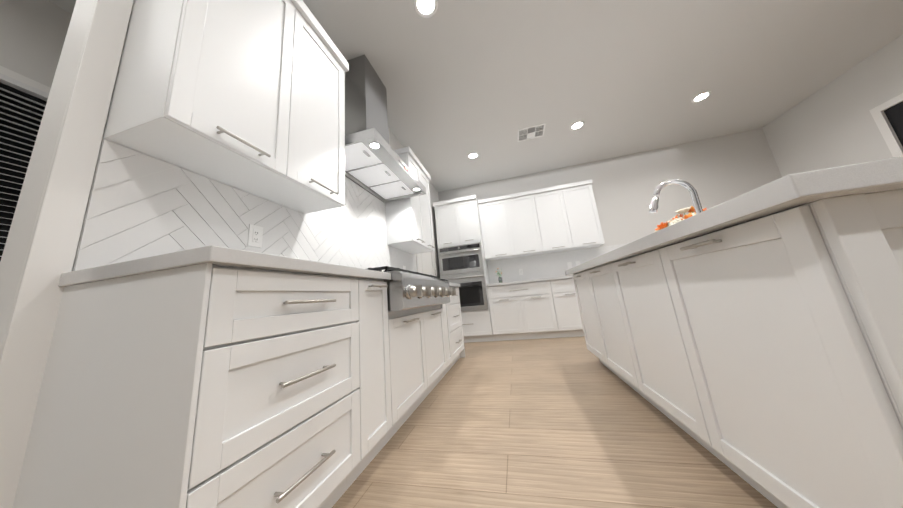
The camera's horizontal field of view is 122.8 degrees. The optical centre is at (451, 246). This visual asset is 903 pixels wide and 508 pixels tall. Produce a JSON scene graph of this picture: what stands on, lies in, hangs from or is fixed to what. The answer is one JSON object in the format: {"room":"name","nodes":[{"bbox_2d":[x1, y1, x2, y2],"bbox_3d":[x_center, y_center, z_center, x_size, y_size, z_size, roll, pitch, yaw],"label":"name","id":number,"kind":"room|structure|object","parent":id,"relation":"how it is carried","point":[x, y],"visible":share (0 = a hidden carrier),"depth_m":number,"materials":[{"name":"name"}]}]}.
{"room":"kitchen","nodes":[
{"label":"kitchen","id":0,"kind":"room"},
{"bbox_2d":[0,0,71,87],"bbox_3d":[-3.351,-0.557,0.510,0.120,3.380,4.620,-8,-12,13],"label":"wall","id":1,"kind":"structure","parent":0,"point":[33,33],"depth_m":1.83,"materials":[{"name":"white paint"}]},
{"bbox_2d":[0,66,50,260],"bbox_3d":[-3.112,-0.462,1.075,0.059,1.765,1.840,-8,-12,13],"label":"window blinds","id":2,"kind":"object","parent":1,"relation":"attached to","point":[23,100],"depth_m":1.71,"materials":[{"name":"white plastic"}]},
{"bbox_2d":[72,1,439,277],"bbox_3d":[-0.737,-0.084,2.978,0.120,3.000,4.515,-8,-12,13],"label":"wall","id":3,"kind":"structure","parent":0,"point":[394,143],"depth_m":4.50,"materials":[{"name":"white paint"}]},
{"bbox_2d":[0,0,133,507],"bbox_3d":[-1.291,-0.483,0.851,0.148,3.000,0.075,-8,-12,13],"label":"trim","id":4,"kind":"structure","parent":3,"relation":"attached to","point":[39,253],"depth_m":0.74,"materials":[{"name":"white paint"}]},
{"bbox_2d":[103,0,306,195],"bbox_3d":[-1.047,-0.901,1.166,0.317,1.130,0.489,-8,-12,13],"label":"upper cabinet","id":5,"kind":"object","parent":3,"relation":"attached to","point":[247,96],"depth_m":0.98,"materials":[{"name":"white paint"}]},
{"bbox_2d":[72,139,416,271],"bbox_3d":[-0.861,-0.129,2.181,0.010,0.951,2.790,-8,-12,13],"label":"backsplash","id":6,"kind":"structure","parent":3,"relation":"attached to","point":[140,205],"depth_m":1.09,"materials":[{"name":"white tile"}]},
{"bbox_2d":[247,224,262,247],"bbox_3d":[-1.044,-0.055,1.311,0.007,0.116,0.072,-8,-12,13],"label":"electrical outlet","id":7,"kind":"object","parent":6,"relation":"attached to","point":[255,234],"visible":1,"depth_m":1.31,"materials":[{"name":"white plastic"}]},
{"bbox_2d":[258,8,346,213],"bbox_3d":[-0.956,-0.835,1.520,0.317,1.130,0.489,-8,-12,13],"label":"upper cabinet","id":8,"kind":"object","parent":3,"relation":"attached to","point":[323,186],"depth_m":1.52,"materials":[{"name":"white paint"}]},
{"bbox_2d":[345,54,425,201],"bbox_3d":[-0.703,-1.175,2.363,0.520,1.129,1.030,-8,-12,13],"label":"range hood","id":9,"kind":"object","parent":3,"relation":"attached to","point":[376,166],"visible":0.9,"depth_m":2.22,"materials":[{"name":"silver metal"}]},
{"bbox_2d":[385,147,426,251],"bbox_3d":[-0.567,-0.554,3.013,0.317,1.130,0.429,-8,-12,13],"label":"upper cabinet","id":10,"kind":"object","parent":3,"relation":"attached to","point":[406,218],"depth_m":2.80,"materials":[{"name":"white paint"}]},
{"bbox_2d":[408,168,434,253],"bbox_3d":[-0.490,-0.499,3.310,0.317,1.130,0.429,-8,-12,13],"label":"upper cabinet","id":11,"kind":"object","parent":3,"relation":"attached to","point":[426,177],"depth_m":3.36,"materials":[{"name":"white paint"}]},
{"bbox_2d":[416,208,436,275],"bbox_3d":[-0.344,0.378,3.900,0.092,2.410,0.880,-8,-12,13],"label":"pantry door","id":12,"kind":"structure","parent":3,"relation":"in","point":[426,263],"depth_m":3.94,"materials":[{"name":"white paint"}]},
{"bbox_2d":[49,0,902,191],"bbox_3d":[0.546,-2.286,1.348,7.500,0.380,7.530,-8,-12,13],"label":"ceiling","id":13,"kind":"structure","parent":0,"point":[485,80],"depth_m":2.65,"materials":[{"name":"white paint"}]},
{"bbox_2d":[414,0,437,17],"bbox_3d":[-0.199,-1.895,1.926,0.190,0.007,0.190,-8,-12,13],"label":"recessed light","id":14,"kind":"object","parent":13,"relation":"in","point":[426,8],"visible":1,"depth_m":1.95,"materials":[{"name":"white plastic"}]},
{"bbox_2d":[467,152,478,158],"bbox_3d":[0.356,-1.494,4.058,0.190,0.007,0.190,-8,-12,13],"label":"recessed light","id":15,"kind":"object","parent":13,"relation":"in","point":[473,155],"visible":1,"depth_m":4.05,"materials":[{"name":"white plastic"}]},
{"bbox_2d":[518,123,545,141],"bbox_3d":[1.168,-1.666,3.609,0.380,0.008,0.295,-8,-12,13],"label":"ceiling vent","id":16,"kind":"object","parent":13,"relation":"in","point":[532,132],"visible":1,"depth_m":3.60,"materials":[{"name":"white plastic"}]},
{"bbox_2d":[570,121,583,129],"bbox_3d":[1.812,-1.740,3.547,0.190,0.007,0.190,-8,-12,13],"label":"recessed light","id":17,"kind":"object","parent":13,"relation":"in","point":[576,125],"visible":1,"depth_m":3.54,"materials":[{"name":"white plastic"}]},
{"bbox_2d":[691,91,711,102],"bbox_3d":[3.258,-1.948,3.210,0.190,0.007,0.190,-8,-12,13],"label":"recessed light","id":18,"kind":"object","parent":13,"relation":"in","point":[701,96],"visible":1,"depth_m":3.21,"materials":[{"name":"white plastic"}]},
{"bbox_2d":[332,336,777,507],"bbox_3d":[1.758,0.718,0.468,5.600,0.060,7.530,-8,-12,13],"label":"floor","id":19,"kind":"structure","parent":0,"point":[568,422],"depth_m":1.18,"materials":[{"name":"brown wood"}]},
{"bbox_2d":[13,263,372,507],"bbox_3d":[-0.759,0.567,0.895,0.587,0.876,0.665,-8,-12,13],"label":"base cabinet","id":20,"kind":"object","parent":19,"relation":"on","point":[207,385],"depth_m":0.64,"materials":[{"name":"white paint"}]},
{"bbox_2d":[369,279,400,458],"bbox_3d":[-0.649,0.647,1.321,0.587,0.876,0.335,-8,-12,13],"label":"base cabinet","id":21,"kind":"object","parent":19,"relation":"on","point":[382,322],"depth_m":1.31,"materials":[{"name":"white paint"}]},
{"bbox_2d":[368,266,455,310],"bbox_3d":[-0.434,0.366,2.003,0.749,0.275,1.068,-8,-12,13],"label":"range","id":22,"kind":"object","parent":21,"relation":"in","point":[407,289],"visible":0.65,"depth_m":1.56,"materials":[{"name":"silver metal"}]},
{"bbox_2d":[397,306,432,425],"bbox_3d":[-0.539,0.808,1.692,0.587,0.695,0.604,-8,-12,13],"label":"base cabinet","id":23,"kind":"object","parent":19,"relation":"on","point":[413,355],"depth_m":1.67,"materials":[{"name":"white paint"}]},
{"bbox_2d":[429,304,448,388],"bbox_3d":[-0.418,0.895,2.155,0.587,0.695,0.603,-8,-12,13],"label":"base cabinet","id":24,"kind":"object","parent":19,"relation":"on","point":[438,345],"depth_m":2.21,"materials":[{"name":"white paint"}]},
{"bbox_2d":[445,303,452,369],"bbox_3d":[-0.334,0.874,2.531,0.587,0.876,0.264,-8,-12,13],"label":"base cabinet","id":25,"kind":"object","parent":19,"relation":"on","point":[448,326],"depth_m":2.56,"materials":[{"name":"white paint"}]},
{"bbox_2d":[449,287,464,364],"bbox_3d":[-0.230,0.948,2.928,0.587,0.876,0.674,-8,-12,13],"label":"base cabinet","id":26,"kind":"object","parent":19,"relation":"on","point":[455,317],"depth_m":2.92,"materials":[{"name":"white paint"}]},
{"bbox_2d":[58,245,460,286],"bbox_3d":[-0.525,0.311,2.006,0.612,0.040,2.824,-8,-12,13],"label":"countertop","id":27,"kind":"structure","parent":26,"relation":"on","point":[221,256],"depth_m":0.68,"materials":[{"name":"white stone"}]},
{"bbox_2d":[433,195,493,342],"bbox_3d":[0.227,0.401,4.519,0.804,2.515,0.683,-8,-12,13],"label":"tall cabinet","id":28,"kind":"object","parent":19,"relation":"on","point":[462,260],"visible":0.73,"depth_m":4.28,"materials":[{"name":"white paint"}]},
{"bbox_2d":[487,280,566,340],"bbox_3d":[1.215,1.079,4.184,1.057,0.876,0.587,-8,-12,13],"label":"base cabinet","id":29,"kind":"object","parent":19,"relation":"on","point":[538,310],"depth_m":3.91,"materials":[{"name":"white paint"}]},
{"bbox_2d":[555,278,583,336],"bbox_3d":[2.150,0.944,3.966,1.120,0.876,0.587,-8,-12,13],"label":"base cabinet","id":30,"kind":"object","parent":19,"relation":"on","point":[568,302],"depth_m":3.76,"materials":[{"name":"white paint"}]},
{"bbox_2d":[487,275,572,286],"bbox_3d":[1.913,0.524,4.094,2.598,0.040,0.612,-8,-12,13],"label":"countertop","id":31,"kind":"structure","parent":30,"relation":"on","point":[533,280],"depth_m":3.93,"materials":[{"name":"white stone"}]},
{"bbox_2d":[496,268,502,282],"bbox_3d":[0.858,0.526,4.401,0.122,0.277,0.109,-8,-12,13],"label":"vase","id":32,"kind":"object","parent":31,"relation":"on","point":[499,279],"visible":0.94,"depth_m":4.38,"materials":[{"name":"clear glass"}]},
{"bbox_2d":[573,189,902,507],"bbox_3d":[1.581,0.453,1.377,1.138,0.865,2.252,-8,-12,13],"label":"kitchen island","id":33,"kind":"object","parent":19,"relation":"on","point":[763,356],"visible":1,"depth_m":0.62,"materials":[{"name":"white paint"}]},
{"bbox_2d":[565,156,902,275],"bbox_3d":[1.546,0.006,1.466,1.200,0.050,2.341,-8,-12,13],"label":"island countertop","id":34,"kind":"structure","parent":33,"relation":"on","point":[787,192],"depth_m":0.54,"materials":[{"name":"white stone"}]},
{"bbox_2d":[649,179,702,213],"bbox_3d":[1.523,-0.223,1.666,0.317,0.482,0.100,-8,-12,13],"label":"faucet","id":35,"kind":"object","parent":34,"relation":"on","point":[689,187],"visible":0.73,"depth_m":1.67,"materials":[{"name":"silver metal"}]},
{"bbox_2d":[655,206,706,231],"bbox_3d":[1.881,-0.137,1.925,0.515,0.355,0.478,-8,-12,13],"label":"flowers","id":36,"kind":"object","parent":34,"relation":"on","point":[677,218],"visible":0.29,"depth_m":1.89,"materials":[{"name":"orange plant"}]},
{"bbox_2d":[438,128,781,281],"bbox_3d":[2.623,-0.096,4.413,5.720,3.000,0.120,-8,-12,13],"label":"wall","id":37,"kind":"structure","parent":0,"point":[715,171],"depth_m":4.27,"materials":[{"name":"white paint"}]},
{"bbox_2d":[478,195,517,260],"bbox_3d":[0.886,-0.338,4.678,0.594,1.130,0.317,-8,-12,13],"label":"upper cabinet","id":38,"kind":"object","parent":37,"relation":"attached to","point":[500,240],"depth_m":4.53,"materials":[{"name":"white paint"}]},
{"bbox_2d":[510,191,545,256],"bbox_3d":[1.347,-0.404,4.571,0.598,1.130,0.317,-8,-12,13],"label":"upper cabinet","id":39,"kind":"object","parent":37,"relation":"attached to","point":[527,209],"depth_m":4.41,"materials":[{"name":"white paint"}]},
{"bbox_2d":[487,243,628,283],"bbox_3d":[1.955,0.332,4.437,2.578,0.468,0.010,-8,-12,13],"label":"backsplash","id":40,"kind":"structure","parent":37,"relation":"attached to","point":[547,265],"depth_m":4.51,"materials":[{"name":"white tile"}]},
{"bbox_2d":[538,184,577,252],"bbox_3d":[1.810,-0.471,4.462,0.599,1.130,0.317,-8,-12,13],"label":"upper cabinet","id":41,"kind":"object","parent":37,"relation":"attached to","point":[560,218],"depth_m":4.30,"materials":[{"name":"white paint"}]},
{"bbox_2d":[566,179,604,248],"bbox_3d":[2.245,-0.534,4.361,0.540,1.130,0.317,-8,-12,13],"label":"upper cabinet","id":42,"kind":"object","parent":37,"relation":"attached to","point":[587,226],"depth_m":4.20,"materials":[{"name":"white paint"}]},
{"bbox_2d":[762,34,902,176],"bbox_3d":[4.376,-1.169,0.142,0.120,3.000,7.530,-8,-12,13],"label":"wall","id":43,"kind":"structure","parent":0,"point":[831,124],"depth_m":3.12,"materials":[{"name":"white paint"}]},
{"bbox_2d":[869,93,902,157],"bbox_3d":[4.623,-1.060,1.490,0.039,1.540,2.540,-8,-12,13],"label":"window","id":44,"kind":"structure","parent":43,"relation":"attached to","point":[887,116],"depth_m":2.72,"materials":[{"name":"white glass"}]}
]}

